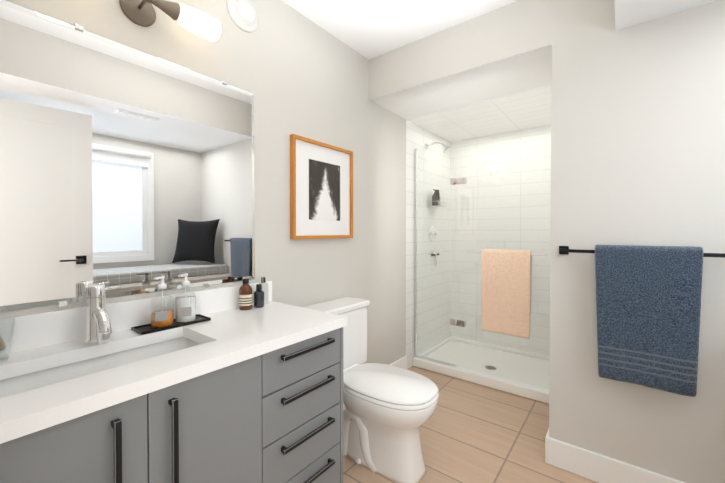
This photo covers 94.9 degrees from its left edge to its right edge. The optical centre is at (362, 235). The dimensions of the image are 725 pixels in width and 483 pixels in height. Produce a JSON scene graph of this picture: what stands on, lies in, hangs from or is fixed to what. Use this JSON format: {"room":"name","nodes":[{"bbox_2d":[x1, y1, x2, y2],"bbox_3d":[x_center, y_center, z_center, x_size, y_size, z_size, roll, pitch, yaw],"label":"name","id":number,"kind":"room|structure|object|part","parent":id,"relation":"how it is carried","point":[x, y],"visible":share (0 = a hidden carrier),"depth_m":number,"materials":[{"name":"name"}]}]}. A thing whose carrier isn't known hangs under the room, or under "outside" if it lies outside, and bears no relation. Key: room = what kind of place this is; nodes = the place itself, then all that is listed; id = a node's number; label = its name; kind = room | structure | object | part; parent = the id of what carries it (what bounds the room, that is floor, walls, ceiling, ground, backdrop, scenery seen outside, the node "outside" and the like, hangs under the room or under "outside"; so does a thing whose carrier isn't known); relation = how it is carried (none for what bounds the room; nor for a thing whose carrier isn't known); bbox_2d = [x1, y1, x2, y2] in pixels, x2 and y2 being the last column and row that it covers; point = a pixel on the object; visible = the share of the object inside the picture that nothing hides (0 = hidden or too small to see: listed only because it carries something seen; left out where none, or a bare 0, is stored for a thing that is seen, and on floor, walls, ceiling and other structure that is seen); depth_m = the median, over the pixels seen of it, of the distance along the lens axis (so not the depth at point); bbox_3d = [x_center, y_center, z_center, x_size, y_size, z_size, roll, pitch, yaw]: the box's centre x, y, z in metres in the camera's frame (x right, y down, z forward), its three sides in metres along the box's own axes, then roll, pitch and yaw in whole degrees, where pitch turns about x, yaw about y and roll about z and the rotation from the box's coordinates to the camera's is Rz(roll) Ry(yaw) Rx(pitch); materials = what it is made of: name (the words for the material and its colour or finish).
{"room":"bathroom","nodes":[
{"label":"bathroom","id":0,"kind":"room"},
{"bbox_2d":[0,0,450,369],"bbox_3d":[-0.172,-0.080,2.336,0.100,2.600,3.860,1,1,38],"label":"wall","id":1,"kind":"structure","parent":0,"point":[292,70],"depth_m":2.15,"materials":[{"name":"grey paint"}]},
{"bbox_2d":[0,0,254,311],"bbox_3d":[-0.903,-0.253,1.302,0.010,0.985,1.108,1,1,38],"label":"vanity mirror","id":2,"kind":"object","parent":1,"relation":"attached to","point":[130,170],"visible":1,"depth_m":1.25,"materials":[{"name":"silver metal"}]},
{"bbox_2d":[119,0,220,40],"bbox_3d":[-0.835,-0.898,1.277,0.141,0.124,0.552,1,1,38],"label":"wall sconce","id":3,"kind":"object","parent":1,"relation":"attached to","point":[195,21],"visible":1,"depth_m":1.34,"materials":[{"name":"white glass"}]},
{"bbox_2d":[227,0,258,31],"bbox_3d":[-0.591,-1.128,1.673,0.036,0.176,0.176,1,1,38],"label":"air vent","id":4,"kind":"object","parent":1,"relation":"in","point":[243,14],"visible":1,"depth_m":1.66,"materials":[{"name":"white plastic"}]},
{"bbox_2d":[290,134,352,238],"bbox_3d":[-0.243,-0.285,2.133,0.030,0.605,0.542,1,1,38],"label":"picture frame","id":5,"kind":"object","parent":1,"relation":"attached to","point":[321,190],"visible":1,"depth_m":2.10,"materials":[{"name":"brown wood"}]},
{"bbox_2d":[309,159,339,220],"bbox_3d":[-0.239,-0.286,2.141,0.002,0.370,0.284,1,1,38],"label":"photo","id":6,"kind":"object","parent":5,"relation":"attached to","point":[324,175],"depth_m":2.13},
{"bbox_2d":[343,355,406,410],"bbox_3d":[-0.048,1.149,2.416,0.016,0.140,1.443,1,1,38],"label":"baseboard","id":7,"kind":"structure","parent":1,"relation":"attached to","point":[402,362],"depth_m":2.90,"materials":[{"name":"white"}]},
{"bbox_2d":[427,189,446,207],"bbox_3d":[0.744,-0.376,3.323,0.125,0.172,0.195,1,1,38],"label":"caddy shelf","id":8,"kind":"object","parent":1,"relation":"attached to","point":[436,199],"depth_m":3.27,"materials":[{"name":"silver metal"}]},
{"bbox_2d":[425,142,450,265],"bbox_3d":[0.791,-0.299,3.289,0.245,1.214,0.288,1,1,38],"label":"shower fixture set","id":9,"kind":"object","parent":1,"relation":"attached to","point":[432,234],"visible":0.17,"depth_m":3.34,"materials":[{"name":"silver metal"}]},
{"bbox_2d":[281,0,517,59],"bbox_3d":[0.893,-1.345,1.491,2.800,0.050,3.860,1,1,38],"label":"ceiling","id":10,"kind":"structure","parent":0,"point":[369,29],"depth_m":2.02,"materials":[{"name":"white paint"}]},
{"bbox_2d":[368,0,551,118],"bbox_3d":[0.699,-1.180,2.367,1.220,0.302,0.560,1,1,38],"label":"ceiling bulkhead","id":11,"kind":"object","parent":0,"point":[505,50],"visible":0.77,"depth_m":2.15,"materials":[{"name":"white paint"}]},
{"bbox_2d":[343,366,597,482],"bbox_3d":[0.482,1.276,0.994,2.800,0.080,5.200,1,1,38],"label":"floor","id":12,"kind":"structure","parent":0,"point":[470,432],"depth_m":1.98,"materials":[{"name":"beige tile"}]},
{"bbox_2d":[0,281,346,482],"bbox_3d":[-0.657,0.744,1.177,0.563,0.980,1.214,1,1,38],"label":"vanity cabinet","id":13,"kind":"object","parent":12,"relation":"on","point":[230,391],"visible":1,"depth_m":1.06,"materials":[{"name":"grey"}]},
{"bbox_2d":[0,317,14,362],"bbox_3d":[-1.082,0.234,0.951,0.106,0.264,0.124,1,1,38],"label":"glass tumbler","id":14,"kind":"object","parent":13,"relation":"on","point":[3,346],"visible":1,"depth_m":0.97,"materials":[{"name":"clear glass"}]},
{"bbox_2d":[0,337,200,397],"bbox_3d":[-0.774,0.476,1.036,0.297,0.142,0.562,1,1,38],"label":"sink","id":15,"kind":"object","parent":13,"relation":"in","point":[12,383],"depth_m":1.09,"materials":[{"name":"white ceramic"}]},
{"bbox_2d":[85,285,121,343],"bbox_3d":[-0.883,0.268,1.152,0.140,0.190,0.108,1,1,38],"label":"faucet","id":16,"kind":"object","parent":13,"relation":"on","point":[99,329],"visible":1,"depth_m":1.13,"materials":[{"name":"silver metal"}]},
{"bbox_2d":[131,273,210,334],"bbox_3d":[-0.769,0.259,1.349,0.105,0.204,0.260,1,1,38],"label":"soap tray","id":17,"kind":"object","parent":13,"relation":"on","point":[185,314],"visible":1,"depth_m":1.34,"materials":[{"name":"clear glass"}]},
{"bbox_2d":[239,278,252,309],"bbox_3d":[-0.570,0.283,1.625,0.064,0.149,0.064,1,1,38],"label":"bottle","id":18,"kind":"object","parent":13,"relation":"on","point":[245,297],"visible":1,"depth_m":1.60,"materials":[{"name":"brown glass"}]},
{"bbox_2d":[254,284,263,307],"bbox_3d":[-0.520,0.300,1.673,0.052,0.114,0.052,1,1,38],"label":"perfume bottle","id":19,"kind":"object","parent":13,"relation":"on","point":[258,297],"visible":0.98,"depth_m":1.65,"materials":[{"name":"black glass"}]},
{"bbox_2d":[259,277,267,303],"bbox_3d":[-0.518,0.285,1.740,0.028,0.142,0.044,1,1,38],"label":"perfume bottle","id":20,"kind":"object","parent":13,"relation":"on","point":[264,285],"visible":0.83,"depth_m":1.73,"materials":[{"name":"grey plastic"}]},
{"bbox_2d":[303,297,438,482],"bbox_3d":[0.044,0.839,1.874,0.789,0.827,0.510,1,1,38],"label":"toilet","id":21,"kind":"object","parent":12,"relation":"on","point":[388,412],"visible":0.73,"depth_m":1.72,"materials":[{"name":"white ceramic"}]},
{"bbox_2d":[413,336,549,403],"bbox_3d":[1.209,1.170,3.050,1.220,0.083,0.860,1,1,38],"label":"pan","id":22,"kind":"object","parent":12,"relation":"on","point":[516,385],"visible":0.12,"depth_m":2.98,"materials":[{"name":"white ceramic"}]},
{"bbox_2d":[415,126,550,388],"bbox_3d":[0.944,0.163,2.716,1.192,1.936,0.124,1,1,38],"label":"glass shower door","id":23,"kind":"structure","parent":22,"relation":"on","point":[506,288],"depth_m":2.58,"materials":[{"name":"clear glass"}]},
{"bbox_3d":[1.125,0.158,2.615,0.782,1.924,0.008,1,1,38],"label":"glass door","id":24,"kind":"part","parent":23,"relation":"part of","materials":[{"name":"clear glass"}]},
{"bbox_2d":[481,249,531,338],"bbox_3d":[1.101,0.431,2.561,0.360,0.652,0.068,1,1,38],"label":"towel","id":25,"kind":"object","parent":23,"relation":"hanging from","point":[506,275],"depth_m":2.53,"materials":[{"name":"fabric"}]},
{"bbox_2d":[545,434,684,482],"bbox_3d":[1.286,1.159,1.574,0.746,0.140,0.019,1,1,38],"label":"baseboard","id":26,"kind":"structure","parent":12,"relation":"on","point":[590,465],"depth_m":1.66,"materials":[{"name":"white"}]},
{"bbox_2d":[406,85,550,142],"bbox_3d":[1.172,-1.187,2.975,1.220,0.302,0.980,1,1,38],"label":"ceiling","id":27,"kind":"structure","parent":0,"point":[526,110],"depth_m":2.91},
{"bbox_2d":[450,126,550,355],"bbox_3d":[1.543,-0.093,3.383,1.320,2.600,0.100,1,1,38],"label":"wall","id":28,"kind":"structure","parent":0,"point":[523,190],"depth_m":3.41,"materials":[{"name":"tile"}]},
{"bbox_2d":[549,0,724,482],"bbox_3d":[2.096,-0.076,1.977,1.480,2.600,1.640,1,1,38],"label":"wall","id":29,"kind":"structure","parent":0,"point":[637,134],"depth_m":1.57,"materials":[{"name":"grey paint"}]},
{"bbox_2d":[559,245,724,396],"bbox_3d":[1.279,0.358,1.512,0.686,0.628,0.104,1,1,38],"label":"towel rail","id":30,"kind":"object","parent":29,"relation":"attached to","point":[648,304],"visible":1,"depth_m":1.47,"materials":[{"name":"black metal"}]},
{"bbox_2d":[595,245,703,396],"bbox_3d":[1.269,0.359,1.500,0.368,0.630,0.074,1,1,38],"label":"towel","id":31,"kind":"object","parent":30,"relation":"hanging from","point":[648,298],"depth_m":1.47,"materials":[{"name":"fabric"}]},
{"bbox_2d":[614,0,716,30],"bbox_3d":[1.008,-1.143,0.428,1.110,0.330,2.120,1,1,38],"label":"ceiling bulkhead","id":32,"kind":"structure","parent":0,"point":[628,13],"depth_m":1.45,"materials":[{"name":"white paint"}]}
]}

